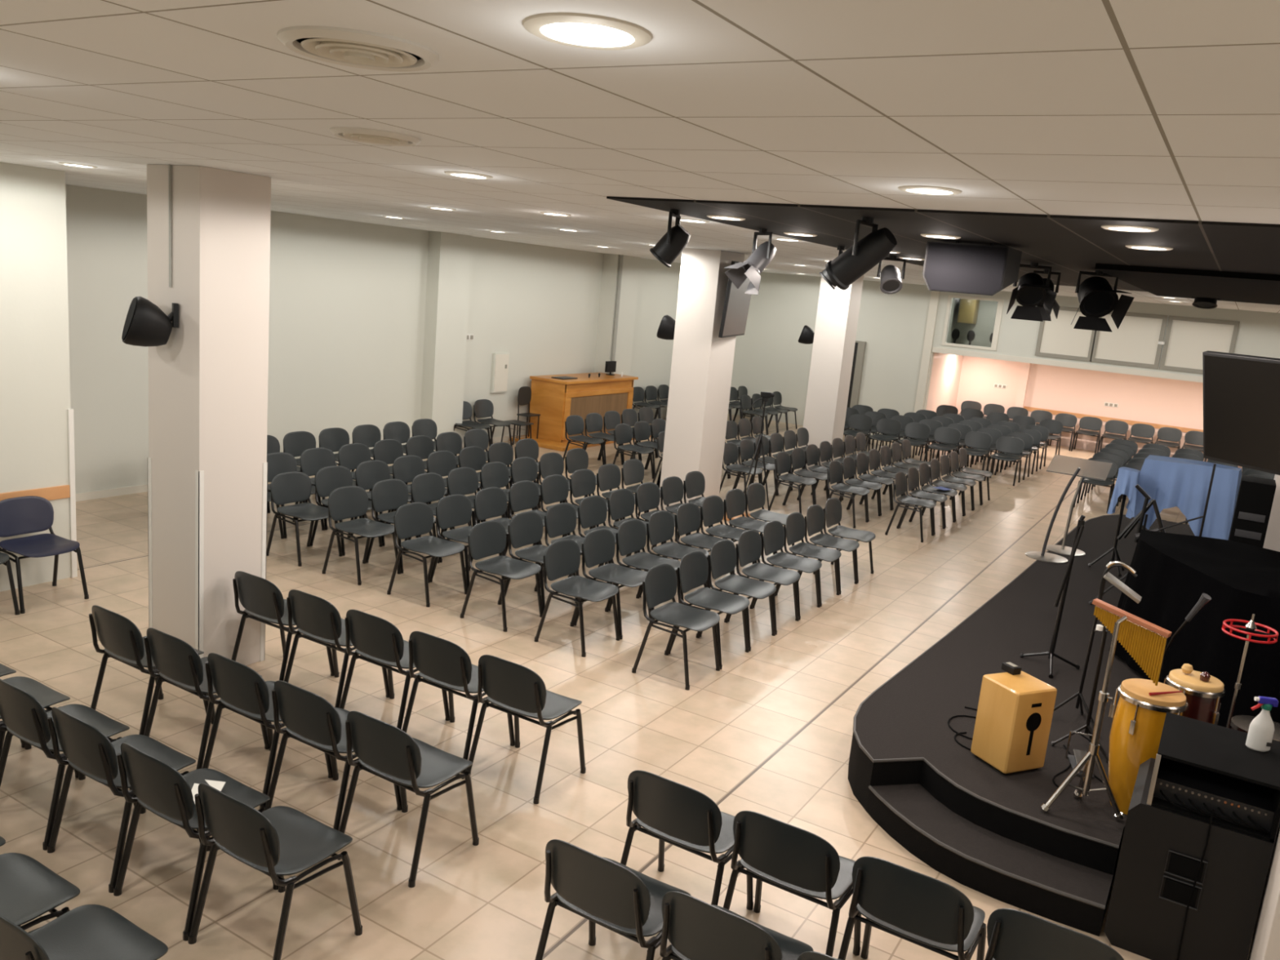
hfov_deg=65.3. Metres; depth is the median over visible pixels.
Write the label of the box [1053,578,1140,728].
microphone stand
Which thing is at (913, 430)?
chair
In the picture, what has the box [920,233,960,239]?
recessed light
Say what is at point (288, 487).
chair
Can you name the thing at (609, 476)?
chair
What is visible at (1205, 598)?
microphone stand
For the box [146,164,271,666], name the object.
wall column
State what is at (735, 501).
chair
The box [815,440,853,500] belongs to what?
chair
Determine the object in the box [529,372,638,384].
countertop
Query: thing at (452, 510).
chair
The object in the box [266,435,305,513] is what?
chair
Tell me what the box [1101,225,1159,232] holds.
recessed light
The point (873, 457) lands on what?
chair
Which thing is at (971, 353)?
trim
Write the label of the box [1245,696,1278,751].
spray bottle
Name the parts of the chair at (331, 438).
backrest, seat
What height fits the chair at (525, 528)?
0.730 m
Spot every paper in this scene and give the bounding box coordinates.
[191,782,199,803]
[204,779,225,791]
[933,486,951,490]
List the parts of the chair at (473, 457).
backrest, seat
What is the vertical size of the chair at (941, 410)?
0.730 m
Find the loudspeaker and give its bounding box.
[922,240,1022,295]
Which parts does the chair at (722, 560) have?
post, backrest, leg, seat frame, seat, leg, leg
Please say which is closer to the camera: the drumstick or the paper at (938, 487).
the drumstick
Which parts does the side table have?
leg, leg, leg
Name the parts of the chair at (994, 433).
seat, backrest, leg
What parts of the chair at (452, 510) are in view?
leg, post, backrest, seat frame, seat, leg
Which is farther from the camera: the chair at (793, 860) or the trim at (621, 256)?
the trim at (621, 256)
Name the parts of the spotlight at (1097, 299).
barn door, barn door, barn door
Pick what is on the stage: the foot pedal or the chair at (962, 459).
the foot pedal
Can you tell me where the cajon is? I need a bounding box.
[970,671,1057,774]
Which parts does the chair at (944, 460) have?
backrest, seat, leg, leg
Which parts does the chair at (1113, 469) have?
leg, seat, backrest, leg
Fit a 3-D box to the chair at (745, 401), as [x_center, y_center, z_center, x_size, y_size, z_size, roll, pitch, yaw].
[2.186,-1.243,19.259,0.480,0.730,0.493,12,13,30]
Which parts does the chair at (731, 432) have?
backrest, seat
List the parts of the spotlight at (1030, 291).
barn door, barn door, barn door, barn door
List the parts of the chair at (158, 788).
post, leg, backrest, seat frame, post, leg, seat, leg, leg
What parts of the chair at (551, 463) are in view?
post, backrest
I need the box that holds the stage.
[848,514,1279,936]
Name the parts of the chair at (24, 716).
post, leg, backrest, post, leg, seat frame, seat, leg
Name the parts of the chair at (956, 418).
backrest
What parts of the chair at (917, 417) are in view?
backrest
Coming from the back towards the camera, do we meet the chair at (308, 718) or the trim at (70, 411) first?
the trim at (70, 411)
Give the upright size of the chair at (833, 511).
0.730 m
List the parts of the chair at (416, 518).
leg, post, backrest, seat frame, leg, leg, seat, leg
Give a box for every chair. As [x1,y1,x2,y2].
[0,496,88,613]
[0,552,19,614]
[0,663,24,747]
[0,676,78,777]
[0,679,135,850]
[0,835,5,846]
[0,853,79,933]
[0,904,168,959]
[47,706,200,893]
[88,604,211,735]
[113,742,278,941]
[143,627,269,769]
[187,782,362,959]
[202,653,333,810]
[231,570,334,680]
[264,680,401,831]
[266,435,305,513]
[266,452,324,537]
[266,471,342,566]
[266,492,284,538]
[283,431,337,502]
[284,589,389,707]
[295,447,362,529]
[310,465,382,555]
[318,427,351,471]
[321,485,400,585]
[337,443,396,518]
[338,711,479,888]
[339,608,449,729]
[351,424,381,471]
[351,460,418,546]
[365,479,439,573]
[369,439,426,509]
[382,421,409,455]
[386,502,467,607]
[389,454,452,537]
[402,631,515,773]
[405,435,434,504]
[405,472,471,562]
[411,418,457,466]
[425,450,483,528]
[430,493,504,588]
[435,431,462,467]
[442,466,503,537]
[453,400,490,446]
[458,446,512,521]
[460,520,542,631]
[463,428,511,488]
[465,654,586,804]
[468,487,538,570]
[473,399,512,447]
[477,462,534,523]
[487,442,534,515]
[504,511,577,612]
[505,480,567,565]
[507,457,562,518]
[515,438,541,508]
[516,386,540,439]
[534,539,620,657]
[535,839,690,959]
[537,452,587,508]
[539,502,609,586]
[540,474,595,537]
[563,414,604,465]
[564,448,612,497]
[569,468,622,528]
[571,495,639,584]
[573,528,652,639]
[584,413,623,465]
[591,463,646,528]
[599,410,640,462]
[601,488,664,569]
[608,519,681,620]
[613,423,653,479]
[617,408,657,461]
[617,458,669,521]
[620,769,753,910]
[629,482,689,557]
[631,564,719,690]
[632,386,660,418]
[632,421,657,476]
[635,406,657,457]
[639,510,709,601]
[644,385,667,419]
[646,418,666,469]
[652,431,665,482]
[654,475,711,546]
[655,384,669,420]
[659,890,813,959]
[668,551,749,669]
[675,502,733,588]
[678,471,733,541]
[699,539,776,651]
[700,495,755,571]
[719,442,762,495]
[723,488,775,563]
[723,810,861,956]
[724,420,756,474]
[728,386,751,421]
[728,403,742,420]
[728,406,731,420]
[728,445,744,478]
[728,529,799,635]
[733,386,751,421]
[733,417,769,463]
[734,439,777,495]
[740,395,768,435]
[745,482,794,554]
[746,416,782,461]
[751,393,778,435]
[751,435,791,495]
[753,520,822,620]
[761,396,788,432]
[764,432,802,490]
[768,391,797,430]
[768,451,816,513]
[776,511,841,606]
[778,430,817,486]
[784,447,829,505]
[792,427,829,474]
[797,951,842,959]
[798,504,859,594]
[800,444,842,501]
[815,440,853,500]
[820,497,875,583]
[824,460,869,528]
[831,437,865,488]
[837,856,986,959]
[840,456,881,521]
[843,413,872,452]
[843,435,875,479]
[844,404,873,444]
[844,407,859,444]
[848,452,893,515]
[850,432,885,478]
[853,411,886,448]
[861,448,902,510]
[865,417,901,464]
[866,408,899,447]
[873,445,913,498]
[878,414,914,459]
[884,442,923,497]
[884,471,936,542]
[891,422,930,465]
[893,412,926,455]
[894,439,932,489]
[898,466,947,535]
[905,409,937,451]
[905,418,942,462]
[911,462,957,528]
[918,416,954,457]
[922,458,967,521]
[923,426,960,475]
[929,413,964,451]
[933,454,976,515]
[935,423,972,468]
[936,404,958,416]
[946,420,982,464]
[946,451,984,510]
[952,431,991,477]
[957,400,981,415]
[957,447,992,505]
[958,417,991,459]
[960,408,983,420]
[965,427,1002,474]
[974,424,1011,469]
[982,403,1004,418]
[983,435,1024,485]
[984,908,1124,959]
[985,421,1020,463]
[986,411,1008,424]
[994,431,1033,479]
[1004,428,1041,474]
[1006,406,1028,422]
[1012,415,1035,453]
[1013,425,1048,469]
[1030,409,1052,445]
[1030,418,1062,454]
[1046,413,1077,450]
[1071,416,1102,453]
[1073,457,1117,513]
[1080,452,1123,500]
[1087,447,1128,493]
[1093,443,1133,486]
[1097,419,1128,453]
[1110,439,1137,462]
[1115,457,1145,506]
[1115,462,1142,509]
[1121,452,1159,498]
[1128,423,1155,444]
[1137,448,1167,457]
[1142,443,1170,457]
[1155,426,1182,449]
[1172,453,1201,461]
[1174,448,1204,461]
[1181,431,1206,462]
[1207,459,1237,467]
[1242,468,1275,479]
[1246,474,1273,479]
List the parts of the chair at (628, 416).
backrest, leg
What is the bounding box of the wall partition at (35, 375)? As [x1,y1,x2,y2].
[0,161,71,591]
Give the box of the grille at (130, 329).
[121,297,137,340]
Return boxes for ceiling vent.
[277,25,439,71]
[329,126,421,146]
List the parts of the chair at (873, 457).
post, backrest, leg, seat, leg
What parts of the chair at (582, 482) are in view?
post, backrest, seat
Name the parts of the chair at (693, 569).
leg, post, backrest, leg, seat frame, seat, leg, leg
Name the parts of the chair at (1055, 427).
backrest, seat, leg, leg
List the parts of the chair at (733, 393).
backrest, seat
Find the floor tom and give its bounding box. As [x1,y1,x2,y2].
[1230,715,1279,741]
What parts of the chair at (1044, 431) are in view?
backrest, seat, leg, leg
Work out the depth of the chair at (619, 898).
3.57 m
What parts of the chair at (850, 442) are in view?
backrest, seat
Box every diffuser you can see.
[65,164,89,167]
[451,173,485,177]
[540,22,634,46]
[680,219,702,222]
[712,217,737,219]
[788,233,810,235]
[906,188,952,194]
[927,235,954,238]
[1108,227,1150,231]
[1133,247,1165,249]
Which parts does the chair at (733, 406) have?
seat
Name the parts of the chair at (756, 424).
post, backrest, seat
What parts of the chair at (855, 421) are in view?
seat, backrest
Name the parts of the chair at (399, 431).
backrest, seat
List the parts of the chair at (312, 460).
backrest, leg, seat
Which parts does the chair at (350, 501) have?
leg, post, backrest, leg, seat frame, seat, leg, leg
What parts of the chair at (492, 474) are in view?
post, backrest, seat, leg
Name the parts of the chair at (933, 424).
leg, seat, backrest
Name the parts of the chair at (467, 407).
backrest, seat frame, seat, leg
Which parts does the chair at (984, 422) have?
backrest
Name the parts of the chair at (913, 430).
seat, backrest, leg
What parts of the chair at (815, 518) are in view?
post, backrest, seat, leg, leg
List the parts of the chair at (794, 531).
post, backrest, seat, leg, leg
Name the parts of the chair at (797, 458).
leg, post, backrest, leg, seat, leg, leg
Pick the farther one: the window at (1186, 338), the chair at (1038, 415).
the chair at (1038, 415)
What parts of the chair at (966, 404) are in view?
backrest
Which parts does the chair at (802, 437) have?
backrest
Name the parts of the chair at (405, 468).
backrest, seat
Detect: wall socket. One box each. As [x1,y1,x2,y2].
[466,333,474,340]
[993,383,1006,388]
[1103,402,1118,407]
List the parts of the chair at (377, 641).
leg, post, backrest, seat, seat frame, leg, post, leg, leg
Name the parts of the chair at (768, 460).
backrest, leg, seat, leg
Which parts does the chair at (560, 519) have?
post, backrest, seat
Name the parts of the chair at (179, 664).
post, leg, backrest, seat frame, post, leg, seat, leg, leg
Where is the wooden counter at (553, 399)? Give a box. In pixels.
[528,372,638,442]
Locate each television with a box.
[718,260,751,337]
[1202,351,1279,475]
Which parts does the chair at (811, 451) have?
post, backrest, seat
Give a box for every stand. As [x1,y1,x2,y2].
[1020,515,1084,678]
[1050,560,1142,764]
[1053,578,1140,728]
[1088,484,1164,604]
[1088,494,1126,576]
[1134,463,1216,539]
[1158,593,1211,682]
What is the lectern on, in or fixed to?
on the stage
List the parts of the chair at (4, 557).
seat, leg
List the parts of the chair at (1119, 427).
leg, seat, backrest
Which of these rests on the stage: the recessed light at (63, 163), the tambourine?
the tambourine
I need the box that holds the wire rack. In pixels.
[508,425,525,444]
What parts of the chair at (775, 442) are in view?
post, backrest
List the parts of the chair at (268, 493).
seat, leg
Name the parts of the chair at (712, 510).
post, backrest, seat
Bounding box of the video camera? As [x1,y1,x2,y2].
[760,391,773,397]
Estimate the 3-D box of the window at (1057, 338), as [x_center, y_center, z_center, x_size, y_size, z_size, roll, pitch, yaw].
[7.858,-2.705,18.398,0.980,0.940,0.040,12,13,30]
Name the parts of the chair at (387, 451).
backrest, seat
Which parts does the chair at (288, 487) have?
leg, post, backrest, seat frame, leg, seat, leg, leg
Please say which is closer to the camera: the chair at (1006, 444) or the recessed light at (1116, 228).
the recessed light at (1116, 228)
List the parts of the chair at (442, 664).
leg, post, backrest, seat, leg, seat frame, post, leg, leg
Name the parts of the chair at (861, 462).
post, backrest, seat, leg, leg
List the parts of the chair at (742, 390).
backrest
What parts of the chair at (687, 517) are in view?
post, backrest, seat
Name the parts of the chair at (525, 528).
leg, post, backrest, seat frame, seat, leg, leg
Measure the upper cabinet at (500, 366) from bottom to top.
0.620 m
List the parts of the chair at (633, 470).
post, backrest, seat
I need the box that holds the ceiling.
[0,0,1279,313]
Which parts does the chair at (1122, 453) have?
backrest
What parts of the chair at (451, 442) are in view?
backrest, seat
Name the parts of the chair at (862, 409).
backrest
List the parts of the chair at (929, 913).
leg, post, leg, backrest, seat frame, seat, post, leg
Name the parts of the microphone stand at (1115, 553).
leg, leg, leg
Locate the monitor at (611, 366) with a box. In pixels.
[604,360,616,375]
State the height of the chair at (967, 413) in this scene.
0.730 m
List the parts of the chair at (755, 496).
post, backrest, seat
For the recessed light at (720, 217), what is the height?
0.009 m
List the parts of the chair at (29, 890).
seat frame, leg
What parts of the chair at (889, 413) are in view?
backrest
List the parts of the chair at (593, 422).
post, backrest, seat, leg, leg, leg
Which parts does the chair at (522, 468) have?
post, backrest, seat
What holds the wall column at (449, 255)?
attached to the wall at (348, 299)
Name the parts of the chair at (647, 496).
post, backrest, seat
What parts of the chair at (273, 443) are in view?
leg, backrest, seat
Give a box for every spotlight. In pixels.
[649,208,690,267]
[724,228,776,295]
[818,245,844,289]
[825,217,897,289]
[876,255,906,293]
[1006,262,1057,321]
[1033,269,1061,320]
[1071,270,1134,332]
[1191,297,1220,308]
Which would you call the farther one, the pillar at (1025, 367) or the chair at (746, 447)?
the pillar at (1025, 367)
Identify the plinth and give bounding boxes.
[508,435,650,451]
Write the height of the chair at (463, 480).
0.730 m
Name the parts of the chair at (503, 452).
backrest, seat, leg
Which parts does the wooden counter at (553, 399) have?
moulding, panel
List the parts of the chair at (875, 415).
seat, backrest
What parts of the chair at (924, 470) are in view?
post, backrest, seat, leg, leg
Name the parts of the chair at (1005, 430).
backrest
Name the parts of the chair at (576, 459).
post, backrest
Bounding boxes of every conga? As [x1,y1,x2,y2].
[1107,678,1187,814]
[1164,668,1225,724]
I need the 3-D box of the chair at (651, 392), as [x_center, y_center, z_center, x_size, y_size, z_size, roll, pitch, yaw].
[0.358,-1.436,19.400,0.480,0.730,0.493,12,13,30]
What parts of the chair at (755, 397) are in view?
backrest, seat, leg, leg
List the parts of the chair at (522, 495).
leg, post, backrest, seat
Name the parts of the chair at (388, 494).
leg, post, backrest, leg, seat, leg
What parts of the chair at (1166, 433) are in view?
seat, backrest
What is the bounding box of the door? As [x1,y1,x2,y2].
[844,340,866,431]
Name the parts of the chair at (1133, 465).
backrest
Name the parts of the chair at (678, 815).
leg, post, leg, backrest, seat frame, seat, post, leg, leg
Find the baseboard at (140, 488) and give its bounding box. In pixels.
[75,414,666,501]
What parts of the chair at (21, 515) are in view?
leg, backrest, seat frame, seat, post, leg, leg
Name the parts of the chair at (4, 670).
seat, leg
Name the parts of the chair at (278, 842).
leg, post, backrest, post, seat frame, leg, seat, leg, leg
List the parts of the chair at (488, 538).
leg, post, backrest, seat frame, leg, leg, seat, leg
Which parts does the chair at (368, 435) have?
backrest, seat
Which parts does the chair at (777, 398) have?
backrest, seat, leg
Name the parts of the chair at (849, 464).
post, backrest, leg, seat, leg, leg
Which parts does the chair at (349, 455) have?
backrest, seat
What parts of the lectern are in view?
rod, rod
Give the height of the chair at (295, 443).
0.730 m
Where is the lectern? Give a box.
[1025,454,1112,563]
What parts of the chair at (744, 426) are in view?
backrest, seat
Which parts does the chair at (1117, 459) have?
leg, leg, backrest, seat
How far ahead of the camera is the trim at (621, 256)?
17.56 m
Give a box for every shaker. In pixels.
[1181,663,1193,673]
[1200,671,1210,681]
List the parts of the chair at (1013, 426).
backrest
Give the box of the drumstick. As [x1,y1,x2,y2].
[1148,690,1182,695]
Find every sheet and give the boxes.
[1107,466,1140,518]
[1125,454,1242,540]
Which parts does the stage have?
edge trim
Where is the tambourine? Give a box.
[1222,613,1279,728]
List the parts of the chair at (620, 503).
post, backrest, seat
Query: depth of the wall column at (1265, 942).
3.91 m
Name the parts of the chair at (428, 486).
post, backrest, seat, leg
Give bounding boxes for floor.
[0,413,1253,959]
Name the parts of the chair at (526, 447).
backrest, leg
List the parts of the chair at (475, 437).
backrest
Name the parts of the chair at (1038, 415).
backrest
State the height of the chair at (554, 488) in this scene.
0.730 m
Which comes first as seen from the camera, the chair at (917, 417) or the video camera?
the video camera
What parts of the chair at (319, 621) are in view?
leg, post, backrest, seat, seat frame, leg, post, leg, leg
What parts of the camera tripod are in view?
leg, leg, pan handle, leg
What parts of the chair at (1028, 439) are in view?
leg, leg, seat, backrest, leg, leg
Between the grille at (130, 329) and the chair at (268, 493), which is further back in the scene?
the chair at (268, 493)
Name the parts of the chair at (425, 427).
backrest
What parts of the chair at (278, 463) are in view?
backrest, leg, seat, leg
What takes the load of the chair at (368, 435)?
on the floor
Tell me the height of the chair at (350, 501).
0.730 m
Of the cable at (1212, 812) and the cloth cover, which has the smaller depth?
the cable at (1212, 812)
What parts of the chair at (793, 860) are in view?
leg, post, leg, backrest, seat frame, seat, leg, post, leg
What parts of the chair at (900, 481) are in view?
leg, post, backrest, leg, seat frame, seat, leg, leg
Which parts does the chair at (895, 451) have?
backrest, seat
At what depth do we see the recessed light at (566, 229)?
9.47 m
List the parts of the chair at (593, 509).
post, backrest, seat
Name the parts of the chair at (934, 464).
backrest, seat, leg, leg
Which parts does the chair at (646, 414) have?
backrest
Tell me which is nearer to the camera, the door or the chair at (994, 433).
the chair at (994, 433)
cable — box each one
[947,706,977,750]
[1052,733,1102,787]
[1176,808,1213,959]
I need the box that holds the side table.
[501,419,533,444]
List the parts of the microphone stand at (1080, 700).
leg, leg, leg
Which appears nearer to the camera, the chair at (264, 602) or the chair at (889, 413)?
the chair at (264, 602)
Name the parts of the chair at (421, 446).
backrest, seat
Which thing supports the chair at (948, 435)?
on the floor
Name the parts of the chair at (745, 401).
backrest, seat frame, seat, leg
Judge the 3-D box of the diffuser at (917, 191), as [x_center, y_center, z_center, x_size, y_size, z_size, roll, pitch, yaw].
[1.058,-1.057,3.652,0.166,0.005,0.166,12,13,30]
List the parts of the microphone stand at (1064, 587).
leg, leg, leg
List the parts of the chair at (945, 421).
backrest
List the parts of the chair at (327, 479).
leg, post, backrest, leg, seat, leg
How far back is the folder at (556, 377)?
16.20 m
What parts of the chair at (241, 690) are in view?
leg, post, backrest, seat, seat frame, post, leg, leg, leg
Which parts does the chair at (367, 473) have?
backrest, leg, seat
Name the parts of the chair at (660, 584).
leg, post, backrest, seat frame, leg, seat, leg, leg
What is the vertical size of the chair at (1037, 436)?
0.730 m
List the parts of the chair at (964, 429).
seat, backrest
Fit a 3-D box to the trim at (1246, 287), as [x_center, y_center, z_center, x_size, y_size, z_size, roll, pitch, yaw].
[7.278,-1.320,7.939,6.120,0.038,5.600,12,13,30]
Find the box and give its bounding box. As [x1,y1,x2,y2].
[1001,662,1021,675]
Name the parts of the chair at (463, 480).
post, backrest, seat, leg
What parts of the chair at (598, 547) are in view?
leg, post, backrest, seat frame, leg, seat, leg, leg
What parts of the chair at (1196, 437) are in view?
seat, backrest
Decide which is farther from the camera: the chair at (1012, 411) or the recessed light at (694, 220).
the chair at (1012, 411)
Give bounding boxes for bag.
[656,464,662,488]
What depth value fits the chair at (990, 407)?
22.21 m
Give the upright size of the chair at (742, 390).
0.730 m
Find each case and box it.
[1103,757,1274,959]
[1146,711,1279,843]
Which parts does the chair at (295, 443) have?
backrest, seat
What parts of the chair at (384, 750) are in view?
leg, post, backrest, leg, seat frame, seat, post, leg, leg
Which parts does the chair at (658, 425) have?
post, backrest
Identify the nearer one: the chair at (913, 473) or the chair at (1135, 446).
the chair at (913, 473)
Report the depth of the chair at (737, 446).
14.93 m
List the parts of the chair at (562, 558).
leg, post, backrest, seat frame, leg, leg, seat, leg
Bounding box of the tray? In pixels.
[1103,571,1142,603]
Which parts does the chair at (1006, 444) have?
leg, leg, seat, seat frame, backrest, leg, leg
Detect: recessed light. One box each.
[58,162,97,168]
[382,215,404,218]
[426,206,456,210]
[444,171,493,179]
[488,230,507,232]
[522,12,652,49]
[540,211,571,216]
[556,228,580,231]
[675,217,710,222]
[706,214,745,220]
[773,237,802,241]
[783,231,817,236]
[897,185,962,195]
[898,257,924,260]
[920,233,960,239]
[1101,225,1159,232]
[1125,244,1173,250]
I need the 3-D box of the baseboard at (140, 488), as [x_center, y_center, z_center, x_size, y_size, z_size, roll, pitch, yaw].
[-4.520,-0.109,12.186,0.015,0.080,24.000,12,13,30]
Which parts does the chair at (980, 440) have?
seat, backrest, leg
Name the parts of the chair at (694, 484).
post, backrest, seat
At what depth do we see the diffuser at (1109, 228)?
4.29 m
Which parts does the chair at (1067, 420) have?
backrest, seat, leg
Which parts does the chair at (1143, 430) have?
seat, backrest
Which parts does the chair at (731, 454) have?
leg, backrest, leg, seat frame, seat, leg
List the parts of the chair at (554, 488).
post, backrest, seat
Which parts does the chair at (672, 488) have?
post, backrest, seat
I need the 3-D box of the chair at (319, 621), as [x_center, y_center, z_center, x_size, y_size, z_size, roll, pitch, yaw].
[-1.868,0.997,6.159,0.493,0.730,0.480,12,13,30]
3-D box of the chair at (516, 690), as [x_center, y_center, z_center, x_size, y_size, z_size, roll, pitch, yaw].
[-0.599,1.258,5.421,0.493,0.730,0.480,12,13,30]
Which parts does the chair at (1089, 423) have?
leg, leg, seat, backrest, leg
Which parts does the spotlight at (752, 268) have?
barn door, barn door, barn door, barn door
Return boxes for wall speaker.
[121,296,178,346]
[657,315,675,339]
[798,324,814,344]
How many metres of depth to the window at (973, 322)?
19.30 m
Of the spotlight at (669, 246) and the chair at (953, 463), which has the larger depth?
the chair at (953, 463)
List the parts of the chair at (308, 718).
leg, post, backrest, seat, seat frame, leg, post, leg, leg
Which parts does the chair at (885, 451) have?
leg, backrest, seat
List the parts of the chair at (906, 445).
backrest, seat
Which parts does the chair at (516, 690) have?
leg, post, backrest, leg, seat frame, seat, leg, post, leg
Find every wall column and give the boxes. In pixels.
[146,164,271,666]
[420,231,472,450]
[594,253,639,375]
[657,248,744,514]
[797,269,863,471]
[1247,821,1279,959]
[1262,474,1279,551]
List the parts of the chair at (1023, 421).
backrest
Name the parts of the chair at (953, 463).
backrest, seat, leg, leg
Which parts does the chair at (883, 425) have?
leg, seat, seat frame, backrest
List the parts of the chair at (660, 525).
post, backrest, seat, leg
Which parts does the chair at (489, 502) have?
post, backrest, seat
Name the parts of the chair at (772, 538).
post, backrest, leg, seat, leg, leg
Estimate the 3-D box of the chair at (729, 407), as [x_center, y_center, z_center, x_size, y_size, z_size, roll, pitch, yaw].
[1.530,-1.401,19.755,0.480,0.730,0.493,12,13,30]
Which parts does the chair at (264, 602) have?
leg, post, backrest, seat, seat frame, leg, post, leg, leg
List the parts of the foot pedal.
frame, footboard, plate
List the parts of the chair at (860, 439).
backrest, seat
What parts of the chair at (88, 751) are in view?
post, leg, backrest, post, leg, seat frame, seat, leg, leg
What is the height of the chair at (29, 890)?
0.730 m
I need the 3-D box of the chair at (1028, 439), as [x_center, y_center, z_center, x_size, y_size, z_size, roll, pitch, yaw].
[6.409,-0.427,17.071,0.493,0.730,0.480,12,13,30]
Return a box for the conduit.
[168,164,171,287]
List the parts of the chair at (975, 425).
backrest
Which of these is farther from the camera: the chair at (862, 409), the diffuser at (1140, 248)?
the chair at (862, 409)
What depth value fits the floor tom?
5.25 m
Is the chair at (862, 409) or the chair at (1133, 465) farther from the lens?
the chair at (862, 409)
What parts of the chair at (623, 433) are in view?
leg, post, backrest, seat frame, seat, leg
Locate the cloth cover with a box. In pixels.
[1108,529,1279,728]
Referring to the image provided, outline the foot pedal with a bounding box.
[1064,730,1094,778]
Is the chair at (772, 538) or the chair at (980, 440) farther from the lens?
the chair at (980, 440)
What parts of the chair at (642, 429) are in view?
post, backrest, seat, leg, leg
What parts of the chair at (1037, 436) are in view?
backrest, seat, leg, leg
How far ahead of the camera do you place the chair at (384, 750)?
4.47 m
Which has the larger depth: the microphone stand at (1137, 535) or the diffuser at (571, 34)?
the microphone stand at (1137, 535)
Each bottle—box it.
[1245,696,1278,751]
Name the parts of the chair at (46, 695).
leg, seat frame, leg, seat, leg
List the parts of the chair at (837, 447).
backrest, seat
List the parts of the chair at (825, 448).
post, backrest, seat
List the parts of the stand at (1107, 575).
leg, leg, silver arm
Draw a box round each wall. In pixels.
[65,184,680,493]
[728,271,1279,439]
[926,352,963,412]
[955,355,1242,471]
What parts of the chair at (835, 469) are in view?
post, backrest, seat frame, seat, leg, leg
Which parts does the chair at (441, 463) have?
backrest, seat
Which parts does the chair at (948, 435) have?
leg, leg, seat, seat frame, backrest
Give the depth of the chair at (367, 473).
9.87 m
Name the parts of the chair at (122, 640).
post, leg, backrest, seat frame, post, leg, seat, leg, leg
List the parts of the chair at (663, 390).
backrest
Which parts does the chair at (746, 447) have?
leg, post, backrest, leg, seat, leg, leg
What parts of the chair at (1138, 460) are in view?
backrest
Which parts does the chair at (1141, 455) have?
backrest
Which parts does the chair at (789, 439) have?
post, backrest, seat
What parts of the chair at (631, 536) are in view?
leg, post, backrest, leg, seat, leg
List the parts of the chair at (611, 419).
post, backrest, seat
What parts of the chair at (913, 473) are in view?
leg, post, backrest, leg, seat, leg, leg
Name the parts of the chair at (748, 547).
post, backrest, leg, seat frame, seat, leg, leg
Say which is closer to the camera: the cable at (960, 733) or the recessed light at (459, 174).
the recessed light at (459, 174)
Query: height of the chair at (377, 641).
0.730 m
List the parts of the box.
label plate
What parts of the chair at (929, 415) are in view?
backrest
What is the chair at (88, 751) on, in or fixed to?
on the floor
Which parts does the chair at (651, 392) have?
backrest, seat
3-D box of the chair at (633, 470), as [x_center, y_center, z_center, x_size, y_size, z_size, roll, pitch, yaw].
[0.060,0.168,11.203,0.480,0.730,0.493,12,13,30]
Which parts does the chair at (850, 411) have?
backrest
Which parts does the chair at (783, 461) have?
leg, post, backrest, leg, seat frame, seat, leg, leg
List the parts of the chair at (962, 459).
backrest, seat, leg, leg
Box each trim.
[0,484,70,501]
[67,408,77,577]
[610,254,623,373]
[914,290,940,413]
[932,346,1203,382]
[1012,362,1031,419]
[1023,406,1203,432]
[1094,263,1279,305]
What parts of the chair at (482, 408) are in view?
post, backrest, leg, seat, leg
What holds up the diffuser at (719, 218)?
attached to the recessed light at (720, 217)
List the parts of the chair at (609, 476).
post, backrest, seat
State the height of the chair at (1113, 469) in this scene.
0.730 m
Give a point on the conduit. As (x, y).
(169, 165)
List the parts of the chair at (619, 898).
leg, post, leg, backrest, seat frame, seat, post, leg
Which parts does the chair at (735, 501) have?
post, backrest, seat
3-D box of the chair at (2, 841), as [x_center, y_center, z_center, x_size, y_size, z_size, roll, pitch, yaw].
[-2.678,1.412,3.703,0.493,0.730,0.480,12,13,30]
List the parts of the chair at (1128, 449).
backrest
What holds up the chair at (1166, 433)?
on the floor
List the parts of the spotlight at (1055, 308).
barn door, barn door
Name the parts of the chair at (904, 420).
leg, seat, backrest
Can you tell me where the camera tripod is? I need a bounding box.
[743,397,769,511]
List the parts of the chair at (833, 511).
post, backrest, seat, leg, leg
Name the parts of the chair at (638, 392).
backrest, seat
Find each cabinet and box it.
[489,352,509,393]
[1228,475,1275,547]
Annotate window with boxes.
[941,294,1004,351]
[1035,306,1096,361]
[1090,311,1168,368]
[1157,315,1239,373]
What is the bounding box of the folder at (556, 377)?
[551,376,577,379]
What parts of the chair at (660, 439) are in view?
leg, post, backrest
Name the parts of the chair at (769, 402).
backrest, seat, leg, leg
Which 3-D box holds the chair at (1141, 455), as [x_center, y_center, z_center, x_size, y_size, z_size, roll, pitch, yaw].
[8.002,-0.044,15.870,0.493,0.730,0.480,12,13,30]
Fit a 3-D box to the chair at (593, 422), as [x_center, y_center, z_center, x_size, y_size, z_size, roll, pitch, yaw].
[-0.541,-0.593,14.753,0.480,0.730,0.493,12,13,30]
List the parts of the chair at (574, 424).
leg, post, backrest, seat frame, seat, leg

